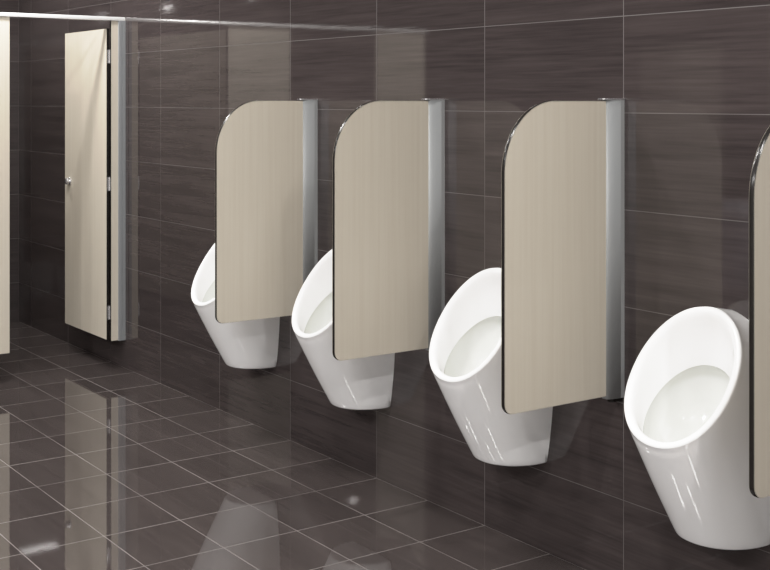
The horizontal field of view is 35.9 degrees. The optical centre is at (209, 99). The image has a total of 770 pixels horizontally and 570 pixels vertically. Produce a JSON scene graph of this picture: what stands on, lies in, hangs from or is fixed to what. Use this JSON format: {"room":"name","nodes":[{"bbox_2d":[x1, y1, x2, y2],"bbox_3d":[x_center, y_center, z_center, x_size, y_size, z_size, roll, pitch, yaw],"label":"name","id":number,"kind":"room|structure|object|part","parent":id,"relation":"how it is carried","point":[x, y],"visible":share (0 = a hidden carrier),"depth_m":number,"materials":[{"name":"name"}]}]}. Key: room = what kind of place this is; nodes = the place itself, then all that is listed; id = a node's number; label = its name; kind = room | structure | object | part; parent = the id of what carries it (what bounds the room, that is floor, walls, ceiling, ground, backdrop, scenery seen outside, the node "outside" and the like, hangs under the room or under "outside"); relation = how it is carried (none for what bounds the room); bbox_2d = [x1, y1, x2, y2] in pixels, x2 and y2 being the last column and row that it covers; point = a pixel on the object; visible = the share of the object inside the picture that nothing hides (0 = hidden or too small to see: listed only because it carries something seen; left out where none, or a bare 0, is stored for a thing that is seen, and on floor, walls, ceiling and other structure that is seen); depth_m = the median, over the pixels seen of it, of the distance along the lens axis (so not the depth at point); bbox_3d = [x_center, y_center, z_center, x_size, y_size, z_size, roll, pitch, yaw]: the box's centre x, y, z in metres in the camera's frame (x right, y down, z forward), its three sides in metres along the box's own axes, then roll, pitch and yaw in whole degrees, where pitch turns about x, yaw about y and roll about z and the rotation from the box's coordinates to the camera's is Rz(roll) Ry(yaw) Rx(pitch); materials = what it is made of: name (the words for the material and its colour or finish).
{"room":"public restroom","nodes":[
{"label":"public restroom","id":0,"kind":"room"},
{"bbox_2d":[0,0,18,321],"bbox_3d":[-4.881,0.146,5.830,8.520,2.720,0.120,0,0,-31],"label":"wall","id":1,"kind":"structure","parent":0,"point":[11,6],"depth_m":7.89,"materials":[{"name":"tile"}]},
{"bbox_2d":[0,322,584,569],"bbox_3d":[-2.575,1.556,1.866,8.640,0.100,9.290,0,0,-31],"label":"floor","id":2,"kind":"structure","parent":0,"point":[105,465],"depth_m":4.41,"materials":[{"name":"tile"}]},
{"bbox_2d":[0,12,125,353],"bbox_3d":[-1.369,0.520,6.924,1.130,1.972,1.613,0,0,-31],"label":"stall","id":3,"kind":"object","parent":2,"relation":"on","point":[88,56],"visible":1,"depth_m":6.55,"materials":[{"name":"beige laminate"}]},
{"bbox_3d":[-1.262,0.451,6.080,0.446,1.790,0.018,0,0,-31],"label":"panel","id":4,"kind":"part","parent":3,"relation":"part of","materials":[{"name":"beige laminate"}]},
{"bbox_3d":[-0.847,0.484,6.923,0.027,0.044,0.044,0,0,-31],"label":"door knob","id":5,"kind":"part","parent":3,"relation":"part of","materials":[{"name":"silver metal"}]},
{"bbox_3d":[-0.718,0.470,6.750,0.016,1.739,0.569,0,0,-31],"label":"door","id":6,"kind":"part","parent":3,"relation":"part of","materials":[{"name":"beige laminate"}]},
{"bbox_3d":[-0.536,0.451,6.516,0.048,1.790,0.018,0,0,-31],"label":"filler panel","id":7,"kind":"part","parent":3,"relation":"part of","materials":[{"name":"beige laminate"}]},
{"bbox_2d":[19,0,769,569],"bbox_3d":[1.078,0.146,4.057,0.120,2.720,9.050,0,0,-31],"label":"wall","id":8,"kind":"structure","parent":0,"point":[692,77],"depth_m":4.26,"materials":[{"name":"tile"}]},
{"bbox_2d":[191,243,279,368],"bbox_3d":[0.091,0.885,5.257,0.340,0.643,0.317,0,0,-31],"label":"urinal","id":9,"kind":"object","parent":8,"relation":"attached to","point":[250,344],"visible":0.41,"depth_m":5.19,"materials":[{"name":"ceramic"}]},
{"bbox_2d":[202,280,214,301],"bbox_3d":[0.083,0.883,5.252,0.235,0.312,0.242,0,0,-31],"label":"basin","id":10,"kind":"object","parent":9,"relation":"in","point":[208,286],"depth_m":5.33,"materials":[{"name":"ceramic"}]},
{"bbox_2d":[215,99,317,322],"bbox_3d":[0.236,0.463,4.860,0.498,0.937,0.043,0,0,-31],"label":"divider","id":11,"kind":"object","parent":8,"relation":"attached to","point":[266,151],"visible":0.89,"depth_m":4.85,"materials":[{"name":"beige laminate"}]},
{"bbox_3d":[0.421,0.460,4.971,0.068,0.921,0.039,0,0,-31],"label":"wall post","id":12,"kind":"part","parent":11,"relation":"part of","materials":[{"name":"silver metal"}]},
{"bbox_2d":[292,249,394,409],"bbox_3d":[0.499,0.887,4.576,0.340,0.643,0.317,0,0,-31],"label":"urinal","id":13,"kind":"object","parent":8,"relation":"attached to","point":[366,383],"visible":0.52,"depth_m":4.52,"materials":[{"name":"ceramic"}]},
{"bbox_2d":[304,292,331,333],"bbox_3d":[0.491,0.885,4.571,0.235,0.312,0.242,0,0,-31],"label":"basin","id":14,"kind":"object","parent":13,"relation":"in","point":[317,305],"depth_m":4.67,"materials":[{"name":"ceramic"}]},
{"bbox_2d":[332,99,444,360],"bbox_3d":[0.643,0.463,4.182,0.498,0.937,0.043,0,0,-31],"label":"divider","id":15,"kind":"object","parent":8,"relation":"attached to","point":[388,160],"visible":0.95,"depth_m":4.17,"materials":[{"name":"beige laminate"}]},
{"bbox_3d":[0.828,0.460,4.293,0.068,0.921,0.039,0,0,-31],"label":"wall post","id":16,"kind":"part","parent":15,"relation":"part of","materials":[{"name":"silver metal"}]},
{"bbox_2d":[429,268,552,465],"bbox_3d":[0.913,0.889,3.885,0.340,0.643,0.317,0,0,-31],"label":"urinal","id":17,"kind":"object","parent":8,"relation":"attached to","point":[465,347],"visible":0.69,"depth_m":3.85,"materials":[{"name":"ceramic"}]},
{"bbox_2d":[444,316,500,376],"bbox_3d":[0.905,0.887,3.881,0.235,0.312,0.242,0,0,-31],"label":"basin","id":18,"kind":"object","parent":17,"relation":"in","point":[470,342],"depth_m":3.98,"materials":[{"name":"ceramic"}]},
{"bbox_2d":[501,98,624,413],"bbox_3d":[1.059,0.463,3.488,0.498,0.937,0.043,0,0,-31],"label":"divider","id":19,"kind":"object","parent":8,"relation":"attached to","point":[562,171],"visible":1,"depth_m":3.48,"materials":[{"name":"beige laminate"}]},
{"bbox_3d":[1.244,0.460,3.599,0.068,0.921,0.039,0,0,-31],"label":"wall post","id":20,"kind":"part","parent":19,"relation":"part of","materials":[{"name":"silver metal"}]},
{"bbox_2d":[624,307,769,549],"bbox_3d":[1.327,0.898,3.195,0.340,0.643,0.317,0,0,-31],"label":"urinal","id":21,"kind":"object","parent":8,"relation":"attached to","point":[686,399],"visible":0.94,"depth_m":3.15,"materials":[{"name":"white ceramic"}]},
{"bbox_2d":[643,365,729,441],"bbox_3d":[1.319,0.896,3.190,0.235,0.312,0.242,0,0,-31],"label":"basin","id":22,"kind":"object","parent":21,"relation":"in","point":[680,402],"depth_m":3.29,"materials":[{"name":"ceramic"}]},
{"bbox_2d":[749,126,769,497],"bbox_3d":[1.463,0.475,2.814,0.498,0.937,0.043,0,0,-31],"label":"divider","id":23,"kind":"object","parent":8,"relation":"attached to","point":[759,187],"visible":1,"depth_m":2.69,"materials":[{"name":"beige laminate"}]}
]}

